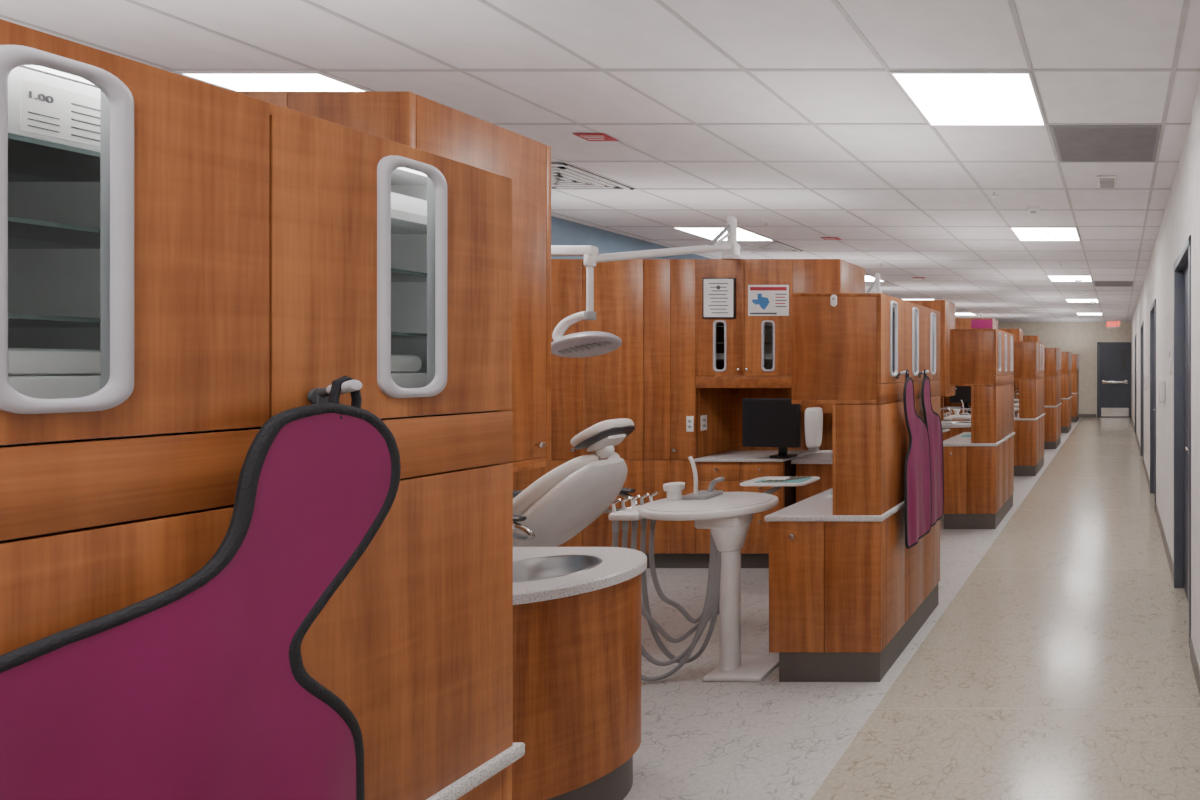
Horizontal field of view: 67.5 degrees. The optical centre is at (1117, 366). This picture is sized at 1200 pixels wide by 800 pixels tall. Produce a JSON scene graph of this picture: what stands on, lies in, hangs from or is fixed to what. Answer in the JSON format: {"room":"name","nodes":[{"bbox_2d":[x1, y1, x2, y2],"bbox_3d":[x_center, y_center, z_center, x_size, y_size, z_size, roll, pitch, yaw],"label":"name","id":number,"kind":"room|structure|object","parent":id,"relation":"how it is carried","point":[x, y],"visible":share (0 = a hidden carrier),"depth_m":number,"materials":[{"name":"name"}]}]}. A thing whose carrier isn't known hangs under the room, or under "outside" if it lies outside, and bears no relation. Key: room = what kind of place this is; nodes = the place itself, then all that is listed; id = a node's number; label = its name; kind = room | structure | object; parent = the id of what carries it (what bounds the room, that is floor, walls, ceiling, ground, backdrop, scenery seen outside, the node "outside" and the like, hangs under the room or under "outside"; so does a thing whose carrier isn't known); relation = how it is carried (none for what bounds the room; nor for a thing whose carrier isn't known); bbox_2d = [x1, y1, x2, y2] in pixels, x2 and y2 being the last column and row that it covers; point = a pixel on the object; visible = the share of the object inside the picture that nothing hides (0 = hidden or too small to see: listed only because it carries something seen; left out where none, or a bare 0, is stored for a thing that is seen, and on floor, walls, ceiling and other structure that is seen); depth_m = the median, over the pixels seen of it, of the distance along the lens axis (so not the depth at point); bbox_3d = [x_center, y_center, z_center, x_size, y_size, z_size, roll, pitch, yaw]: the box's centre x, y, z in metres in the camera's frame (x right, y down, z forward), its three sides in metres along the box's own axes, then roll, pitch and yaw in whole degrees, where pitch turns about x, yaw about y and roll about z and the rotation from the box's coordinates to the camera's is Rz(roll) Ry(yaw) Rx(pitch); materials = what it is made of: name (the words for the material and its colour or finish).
{"room":"dental clinic","nodes":[
{"label":"dental clinic","id":0,"kind":"room"},
{"bbox_2d":[0,0,1199,321],"bbox_3d":[-2.185,-1.305,7.950,5.430,0.050,21.100,0,0,0],"label":"ceiling","id":1,"kind":"structure","parent":0,"point":[462,34],"depth_m":2.98,"materials":[{"name":"tile"}]},
{"bbox_2d":[175,71,369,91],"bbox_3d":[-3.757,-1.272,3.068,0.611,0.008,0.611,0,0,0],"label":"ceiling light panel","id":2,"kind":"object","parent":1,"relation":"in","point":[287,81],"depth_m":2.84,"materials":[{"name":"white plastic"}]},
{"bbox_2d":[551,162,633,189],"bbox_3d":[-3.758,-1.267,4.297,0.595,0.020,0.595,0,0,0],"label":"air diffuser","id":3,"kind":"object","parent":1,"relation":"in","point":[564,176],"depth_m":4.34,"materials":[{"name":"white metal"}]},
{"bbox_2d":[572,133,618,140],"bbox_3d":[-2.895,-1.273,3.555,0.170,0.005,0.110,0,0,0],"label":"label","id":4,"kind":"object","parent":1,"relation":"attached to","point":[587,136],"depth_m":3.54,"materials":[{"name":"red plastic"}]},
{"bbox_2d":[0,0,1199,322],"bbox_3d":[-2.210,-1.278,7.950,5.180,0.004,20.900,0,0,0],"label":"grid","id":5,"kind":"object","parent":1,"relation":"attached to","point":[1173,71],"depth_m":3.36,"materials":[{"name":"white metal"}]},
{"bbox_2d":[672,227,774,240],"bbox_3d":[-3.757,-1.272,6.143,0.611,0.008,0.611,0,0,0],"label":"ceiling light panel","id":6,"kind":"object","parent":1,"relation":"in","point":[710,233],"depth_m":6.10,"materials":[{"name":"white plastic"}]},
{"bbox_2d":[720,241,801,251],"bbox_3d":[-3.758,-1.267,6.758,0.595,0.020,0.595,0,0,0],"label":"air diffuser","id":7,"kind":"object","parent":1,"relation":"in","point":[751,246],"depth_m":6.74,"materials":[{"name":"white metal"}]},
{"bbox_2d":[762,221,770,226],"bbox_3d":[-3.100,-1.258,5.650,0.070,0.043,0.070,0,0,0],"label":"sprinkler","id":8,"kind":"object","parent":1,"relation":"attached to","point":[765,222],"visible":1,"depth_m":5.64,"materials":[{"name":"white metal"}]},
{"bbox_2d":[820,237,841,239],"bbox_3d":[-2.845,-1.273,6.355,0.170,0.005,0.110,0,0,0],"label":"label","id":9,"kind":"object","parent":1,"relation":"attached to","point":[825,238],"depth_m":6.34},
{"bbox_2d":[865,275,885,281],"bbox_3d":[-3.757,-1.272,9.217,0.611,0.008,0.611,0,0,0],"label":"ceiling light panel","id":10,"kind":"object","parent":1,"relation":"in","point":[868,278],"depth_m":9.31,"materials":[{"name":"white plastic"}]},
{"bbox_2d":[865,282,897,286],"bbox_3d":[-3.758,-1.267,9.832,0.595,0.020,0.595,0,0,0],"label":"air diffuser","id":11,"kind":"object","parent":1,"relation":"in","point":[867,284],"depth_m":9.85,"materials":[{"name":"white metal"}]},
{"bbox_2d":[955,313,975,314],"bbox_3d":[-3.757,-1.272,15.367,0.611,0.008,0.611,0,0,0],"label":"ceiling light panel","id":12,"kind":"object","parent":1,"relation":"in","point":[955,313],"depth_m":15.52,"materials":[{"name":"white plastic"}]},
{"bbox_2d":[889,71,1045,125],"bbox_3d":[-0.682,-1.272,3.068,0.611,0.008,0.611,0,0,0],"label":"ceiling light panel","id":13,"kind":"object","parent":1,"relation":"in","point":[943,98],"depth_m":3.02,"materials":[{"name":"white plastic"}]},
{"bbox_2d":[989,190,998,196],"bbox_3d":[-0.900,-1.258,4.650,0.070,0.043,0.070,0,0,0],"label":"sprinkler","id":14,"kind":"object","parent":1,"relation":"attached to","point":[991,191],"visible":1,"depth_m":4.64,"materials":[{"name":"white metal"}]},
{"bbox_2d":[1026,206,1039,213],"bbox_3d":[-0.680,-1.258,5.150,0.115,0.042,0.115,0,0,0],"label":"smoke detector","id":15,"kind":"object","parent":1,"relation":"attached to","point":[1033,209],"visible":1,"depth_m":5.12,"materials":[{"name":"white plastic"}]},
{"bbox_2d":[1010,227,1080,240],"bbox_3d":[-0.682,-1.272,6.143,0.611,0.008,0.611,0,0,0],"label":"ceiling light panel","id":16,"kind":"object","parent":1,"relation":"in","point":[1022,233],"depth_m":6.10,"materials":[{"name":"white plastic"}]},
{"bbox_2d":[1047,275,1092,281],"bbox_3d":[-0.682,-1.272,9.217,0.611,0.008,0.611,0,0,0],"label":"ceiling light panel","id":17,"kind":"object","parent":1,"relation":"in","point":[1054,278],"depth_m":9.21,"materials":[{"name":"white plastic"}]},
{"bbox_2d":[1065,299,1098,301],"bbox_3d":[-0.682,-1.272,12.293,0.611,0.008,0.611,0,0,0],"label":"ceiling light panel","id":18,"kind":"object","parent":1,"relation":"in","point":[1068,300],"depth_m":12.25,"materials":[{"name":"white plastic"}]},
{"bbox_2d":[1076,313,1101,314],"bbox_3d":[-0.682,-1.272,15.367,0.611,0.008,0.611,0,0,0],"label":"ceiling light panel","id":19,"kind":"object","parent":1,"relation":"in","point":[1076,313],"depth_m":15.23,"materials":[{"name":"white plastic"}]},
{"bbox_2d":[1049,125,1161,161],"bbox_3d":[-0.068,-1.272,3.683,0.595,0.010,0.595,0,0,0],"label":"return grille","id":20,"kind":"object","parent":1,"relation":"in","point":[1072,143],"depth_m":3.62,"materials":[{"name":"grey metal"}]},
{"bbox_2d":[1093,281,1132,286],"bbox_3d":[-0.068,-1.272,9.832,0.595,0.010,0.595,0,0,0],"label":"return grille","id":21,"kind":"object","parent":1,"relation":"in","point":[1097,283],"depth_m":9.76,"materials":[{"name":"grey metal"}]},
{"bbox_2d":[1107,319,1119,327],"bbox_3d":[-0.115,-1.158,17.199,0.361,0.235,0.042,0,0,0],"label":"exit sign","id":22,"kind":"object","parent":1,"relation":"hanging from","point":[1110,324],"visible":1,"depth_m":17.18,"materials":[{"name":"plastic"}]},
{"bbox_2d":[551,216,710,258],"bbox_3d":[-4.850,0.085,7.950,0.100,2.730,20.900,0,0,0],"label":"wall","id":23,"kind":"structure","parent":0,"point":[563,232],"depth_m":5.91,"materials":[{"name":"blue paint"}]},
{"bbox_2d":[551,216,741,357],"bbox_3d":[-2.980,-0.568,4.079,0.540,1.029,1.161,0,0,0],"label":"light","id":24,"kind":"object","parent":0,"point":[589,343],"depth_m":3.62,"materials":[{"name":"white plastic"}]},
{"bbox_2d":[866,273,881,292],"bbox_3d":[-2.980,-0.568,6.859,0.540,1.029,1.161,0,0,0],"label":"light","id":25,"kind":"object","parent":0,"point":[871,289],"depth_m":7.35,"materials":[{"name":"white plastic"}]},
{"bbox_2d":[623,418,1199,799],"bbox_3d":[-2.185,1.475,7.950,5.430,0.051,21.100,0,0,0],"label":"floor","id":26,"kind":"structure","parent":0,"point":[1060,668],"depth_m":2.90,"materials":[{"name":"beige tile"}]},
{"bbox_2d":[0,19,524,799],"bbox_3d":[-1.349,0.555,0.654,0.542,1.790,1.030,0,0,0],"label":"tall cabinet","id":27,"kind":"object","parent":26,"relation":"on","point":[184,260],"visible":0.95,"depth_m":0.82,"materials":[{"name":"wood"}]},
{"bbox_2d":[307,380,361,403],"bbox_3d":[-1.062,0.039,0.872,0.055,0.043,0.024,0,0,0],"label":"coat hook","id":28,"kind":"object","parent":27,"relation":"attached to","point":[316,395],"visible":0.83,"depth_m":0.87,"materials":[{"name":"grey metal"}]},
{"bbox_2d":[0,376,400,799],"bbox_3d":[-1.048,0.457,0.693,0.036,0.891,0.485,0,0,0],"label":"apron","id":29,"kind":"object","parent":28,"relation":"hanging from","point":[200,687],"visible":1,"depth_m":0.76,"materials":[{"name":"fabric"}]},
{"bbox_2d":[233,91,550,471],"bbox_3d":[-3.376,0.340,2.002,2.843,2.220,0.476,0,0,0],"label":"tall cabinet","id":30,"kind":"object","parent":26,"relation":"on","point":[407,118],"visible":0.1,"depth_m":2.11,"materials":[{"name":"wood"}]},
{"bbox_2d":[513,418,637,546],"bbox_3d":[-3.646,0.862,3.380,2.078,1.177,0.763,0,0,0],"label":"dental chair","id":31,"kind":"object","parent":26,"relation":"on","point":[568,498],"visible":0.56,"depth_m":3.28,"materials":[{"name":"beige leather"}]},
{"bbox_2d":[512,522,646,799],"bbox_3d":[-1.996,0.962,2.126,0.758,0.976,0.520,0,0,0],"label":"sink vanity","id":32,"kind":"object","parent":26,"relation":"on","point":[577,610],"visible":0.53,"depth_m":2.01,"materials":[{"name":"wood"}]},
{"bbox_2d":[513,259,864,567],"bbox_3d":[-3.376,0.340,4.782,2.842,2.220,0.474,0,0,0],"label":"cabinet","id":33,"kind":"object","parent":26,"relation":"on","point":[682,378],"visible":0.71,"depth_m":4.57,"materials":[{"name":"brown wood"}]},
{"bbox_2d":[703,278,735,318],"bbox_3d":[-2.840,-0.490,4.562,0.230,0.290,0.014,0,0,0],"label":"framed certificate","id":34,"kind":"object","parent":33,"relation":"attached to","point":[719,294],"visible":1,"depth_m":4.56,"materials":[{"name":"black paper"}]},
{"bbox_2d":[748,285,788,315],"bbox_3d":[-2.490,-0.475,4.567,0.290,0.220,0.005,0,0,0],"label":"poster","id":35,"kind":"object","parent":33,"relation":"attached to","point":[763,300],"visible":1,"depth_m":4.57,"materials":[{"name":"paper"}]},
{"bbox_2d":[742,398,800,458],"bbox_3d":[-2.412,0.434,4.576,0.430,0.429,0.216,0,0,8],"label":"computer monitor","id":36,"kind":"object","parent":33,"relation":"in","point":[766,422],"visible":0.97,"depth_m":4.47,"materials":[{"name":"black plastic"}]},
{"bbox_2d":[804,407,822,451],"bbox_3d":[-2.135,0.440,4.500,0.103,0.310,0.138,0,0,0],"label":"soap dispenser","id":37,"kind":"object","parent":33,"relation":"attached to","point":[813,417],"visible":1,"depth_m":4.45,"materials":[{"name":"white plastic"}]},
{"bbox_2d":[608,456,819,681],"bbox_3d":[-1.995,0.948,3.248,0.700,1.005,0.725,0,0,0],"label":"dental delivery unit","id":38,"kind":"object","parent":26,"relation":"on","point":[728,516],"visible":0.89,"depth_m":3.02,"materials":[{"name":"white plastic"}]},
{"bbox_2d":[791,450,832,502],"bbox_3d":[-1.996,0.962,4.906,0.758,0.976,0.520,0,0,0],"label":"sink vanity","id":39,"kind":"object","parent":26,"relation":"on","point":[820,463],"visible":0.02,"depth_m":4.66,"materials":[{"name":"wood"}]},
{"bbox_2d":[764,293,939,681],"bbox_3d":[-1.349,0.555,3.434,0.542,1.790,1.030,0,0,0],"label":"tall cabinet","id":40,"kind":"object","parent":26,"relation":"on","point":[847,594],"visible":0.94,"depth_m":2.94,"materials":[{"name":"wood"}]},
{"bbox_2d":[826,492,832,498],"bbox_3d":[-1.439,0.671,3.438,0.186,0.020,0.220,0,0,-11],"label":"paper stack","id":41,"kind":"object","parent":40,"relation":"in","point":[830,496],"visible":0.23,"depth_m":3.32,"materials":[{"name":"white paper"}]},
{"bbox_2d":[830,295,836,306],"bbox_3d":[-1.305,-0.305,2.942,0.030,0.055,0.004,0,0,0],"label":"badge","id":42,"kind":"object","parent":40,"relation":"attached to","point":[833,299],"visible":1,"depth_m":2.94,"materials":[{"name":"plastic"}]},
{"bbox_2d":[896,371,905,378],"bbox_3d":[-1.062,0.039,3.159,0.055,0.043,0.024,0,0,0],"label":"coat hook","id":43,"kind":"object","parent":40,"relation":"attached to","point":[903,372],"visible":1,"depth_m":3.15,"materials":[{"name":"grey metal"}]},
{"bbox_2d":[903,369,931,548],"bbox_3d":[-1.035,0.457,3.311,0.030,0.891,0.415,0,0,1],"label":"apron","id":44,"kind":"object","parent":43,"relation":"hanging from","point":[917,468],"visible":1,"depth_m":3.25,"materials":[{"name":"fabric"}]},
{"bbox_2d":[918,370,928,377],"bbox_3d":[-1.062,0.039,3.509,0.055,0.043,0.024,0,0,0],"label":"coat hook","id":45,"kind":"object","parent":40,"relation":"attached to","point":[926,371],"visible":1,"depth_m":3.50,"materials":[{"name":"grey metal"}]},
{"bbox_2d":[921,369,943,526],"bbox_3d":[-1.056,0.457,3.661,0.024,0.891,0.415,0,0,0],"label":"apron","id":46,"kind":"object","parent":45,"relation":"hanging from","point":[932,419],"visible":0.79,"depth_m":3.67,"materials":[{"name":"fabric"}]},
{"bbox_2d":[904,300,955,419],"bbox_3d":[-3.376,0.340,7.562,2.842,2.220,0.474,0,0,0],"label":"tall cabinet","id":47,"kind":"object","parent":26,"relation":"on","point":[946,308],"visible":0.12,"depth_m":7.36,"materials":[{"name":"brown wood"}]},
{"bbox_2d":[940,407,970,440],"bbox_3d":[-1.996,0.962,7.686,0.758,0.976,0.520,0,0,0],"label":"sink vanity","id":48,"kind":"object","parent":26,"relation":"on","point":[956,427],"visible":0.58,"depth_m":7.45,"materials":[{"name":"laminate"}]},
{"bbox_2d":[942,400,970,420],"bbox_3d":[-1.995,0.948,8.807,0.700,1.005,0.725,0,0,0],"label":"dental delivery unit","id":49,"kind":"object","parent":26,"relation":"on","point":[963,416],"visible":0.15,"depth_m":8.61,"materials":[{"name":"white plastic"}]},
{"bbox_2d":[941,318,997,420],"bbox_3d":[-3.376,0.340,10.342,2.842,2.220,0.474,0,0,0],"label":"tall cabinet","id":50,"kind":"object","parent":26,"relation":"on","point":[960,323],"visible":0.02,"depth_m":10.13,"materials":[{"name":"brown wood"}]},
{"bbox_2d":[950,386,970,407],"bbox_3d":[-2.412,0.434,10.136,0.430,0.429,0.216,0,0,8],"label":"computer monitor","id":51,"kind":"object","parent":50,"relation":"in","point":[963,393],"visible":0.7,"depth_m":10.03,"materials":[{"name":"black plastic"}]},
{"bbox_2d":[971,320,992,327],"bbox_3d":[-2.150,-0.680,10.127,0.340,0.140,0.006,0,0,0],"label":"sign","id":52,"kind":"object","parent":50,"relation":"attached to","point":[974,323],"visible":1,"depth_m":10.12,"materials":[{"name":"pink plastic"}]},
{"bbox_2d":[943,329,1014,528],"bbox_3d":[-1.349,0.555,6.214,0.542,1.790,1.030,0,0,0],"label":"tall cabinet","id":53,"kind":"object","parent":26,"relation":"on","point":[978,469],"visible":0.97,"depth_m":5.72,"materials":[{"name":"wood"}]},
{"bbox_2d":[959,434,970,438],"bbox_3d":[-1.439,0.671,6.218,0.186,0.020,0.220,0,0,-11],"label":"paper stack","id":54,"kind":"object","parent":53,"relation":"in","point":[966,436],"visible":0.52,"depth_m":6.13,"materials":[{"name":"white paper"}]},
{"bbox_2d":[998,329,1022,397],"bbox_3d":[-3.376,0.340,13.122,2.842,2.220,0.474,0,0,0],"label":"tall cabinet","id":55,"kind":"object","parent":26,"relation":"on","point":[1018,333],"visible":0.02,"depth_m":12.91,"materials":[{"name":"brown wood"}]},
{"bbox_2d":[1014,400,1018,410],"bbox_3d":[-1.995,0.948,11.588,0.700,1.005,0.725,0,0,0],"label":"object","id":56,"kind":"object","parent":26,"relation":"on","point":[1017,403],"visible":0.05,"depth_m":11.41,"materials":[{"name":"white plastic"}]},
{"bbox_2d":[1016,336,1038,398],"bbox_3d":[-3.376,0.340,15.902,2.843,2.220,0.476,0,0,0],"label":"tall cabinet","id":57,"kind":"object","parent":26,"relation":"on","point":[1025,338],"visible":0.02,"depth_m":15.69,"materials":[{"name":"wood"}]},
{"bbox_2d":[1012,341,1044,475],"bbox_3d":[-1.349,0.555,8.994,0.542,1.790,1.030,0,0,0],"label":"tall cabinet","id":58,"kind":"object","parent":26,"relation":"on","point":[1028,355],"visible":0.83,"depth_m":8.50,"materials":[{"name":"wood"}]},
{"bbox_2d":[1044,348,1061,448],"bbox_3d":[-1.349,0.555,11.774,0.542,1.790,1.030,0,0,0],"label":"tall cabinet","id":59,"kind":"object","parent":26,"relation":"on","point":[1052,356],"visible":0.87,"depth_m":11.29,"materials":[{"name":"wood"}]},
{"bbox_2d":[1061,352,1071,432],"bbox_3d":[-1.349,0.555,14.554,0.542,1.790,1.030,0,0,0],"label":"tall cabinet","id":60,"kind":"object","parent":26,"relation":"on","point":[1066,357],"visible":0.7,"depth_m":14.07,"materials":[{"name":"wood"}]},
{"bbox_2d":[1072,354,1078,421],"bbox_3d":[-1.349,0.555,17.334,0.542,1.790,1.030,0,0,0],"label":"tall cabinet","id":61,"kind":"object","parent":26,"relation":"on","point":[1075,357],"visible":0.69,"depth_m":16.84,"materials":[{"name":"wood"}]},
{"bbox_2d":[902,299,934,299],"bbox_3d":[-3.757,-1.272,12.293,0.611,0.008,0.611,0,0,0],"label":"ceiling light panel","id":62,"kind":"object","parent":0,"point":[902,299],"depth_m":12.07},
{"bbox_2d":[998,322,1130,417],"bbox_3d":[-2.210,0.085,18.450,5.180,2.730,0.100,0,0,0],"label":"wall","id":63,"kind":"structure","parent":0,"point":[1080,338],"depth_m":18.40,"materials":[{"name":"beige paint"}]},
{"bbox_2d":[1079,414,1095,417],"bbox_3d":[-2.710,1.400,18.396,4.180,0.100,0.008,0,0,0],"label":"baseboard","id":64,"kind":"structure","parent":63,"relation":"attached to","point":[1080,415],"depth_m":18.39,"materials":[{"name":"plastic"}]},
{"bbox_2d":[1097,342,1130,417],"bbox_3d":[-0.111,0.370,18.359,0.978,2.160,0.080,0,0,0],"label":"door","id":65,"kind":"structure","parent":63,"relation":"in","point":[1113,358],"depth_m":18.39,"materials":[{"name":"metal"}]},
{"bbox_2d":[1097,176,1116,187],"bbox_3d":[-0.075,-1.269,4.410,0.130,0.012,0.260,0,0,0],"label":"ceiling speaker","id":66,"kind":"object","parent":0,"point":[1103,181],"depth_m":4.37},
{"bbox_2d":[1131,81,1199,667],"bbox_3d":[0.432,0.085,7.950,0.135,2.730,20.900,0,0,0],"label":"wall","id":67,"kind":"structure","parent":0,"point":[1165,239],"depth_m":4.47,"materials":[{"name":"white paint"}]},
{"bbox_2d":[1140,321,1143,457],"bbox_3d":[0.434,0.385,10.000,0.132,2.130,0.998,0,0,0],"label":"door","id":68,"kind":"structure","parent":67,"relation":"in","point":[1142,324],"depth_m":10.45,"materials":[{"name":"metal"}]},
{"bbox_2d":[1144,376,1147,389],"bbox_3d":[0.355,0.200,8.100,0.050,0.180,0.120,0,0,0],"label":"dispenser","id":69,"kind":"object","parent":67,"relation":"attached to","point":[1145,377],"visible":0.99,"depth_m":8.04,"materials":[{"name":"white plastic"}]},
{"bbox_2d":[1150,299,1155,501],"bbox_3d":[0.434,0.385,6.900,0.132,2.130,0.998,0,0,0],"label":"door","id":70,"kind":"structure","parent":67,"relation":"in","point":[1153,306],"depth_m":7.35,"materials":[{"name":"metal"}]},
{"bbox_2d":[1158,380,1164,402],"bbox_3d":[0.355,0.200,5.200,0.050,0.180,0.120,0,0,0],"label":"dispenser","id":71,"kind":"object","parent":67,"relation":"attached to","point":[1161,384],"visible":1,"depth_m":5.14,"materials":[{"name":"white plastic"}]},
{"bbox_2d":[1131,415,1199,695],"bbox_3d":[0.369,1.400,7.950,0.021,0.100,20.900,0,0,0],"label":"baseboard","id":72,"kind":"structure","parent":67,"relation":"attached to","point":[1193,658],"depth_m":4.57,"materials":[{"name":"plastic"}]},
{"bbox_2d":[1169,346,1171,373],"bbox_3d":[0.373,-0.050,4.550,0.014,0.200,0.140,0,0,0],"label":"room sign","id":73,"kind":"object","parent":67,"relation":"attached to","point":[1170,347],"visible":1,"depth_m":4.49,"materials":[{"name":"plastic"}]},
{"bbox_2d":[1174,235,1190,647],"bbox_3d":[0.434,0.385,3.775,0.132,2.130,0.948,0,0,0],"label":"door","id":74,"kind":"structure","parent":67,"relation":"in","point":[1182,265],"depth_m":4.20,"materials":[{"name":"metal"}]},
{"bbox_3d":[0.440,-0.981,13.700,0.120,0.599,1.000,0,0,0],"label":"wall","id":75,"kind":"structure","parent":0,"visible":0},
{"bbox_2d":[1135,335,1135,432],"bbox_3d":[0.434,0.385,13.700,0.132,2.130,0.998,0,0,0],"label":"door","id":76,"kind":"structure","parent":75,"relation":"in","point":[1135,335],"depth_m":14.15,"materials":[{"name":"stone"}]}
]}

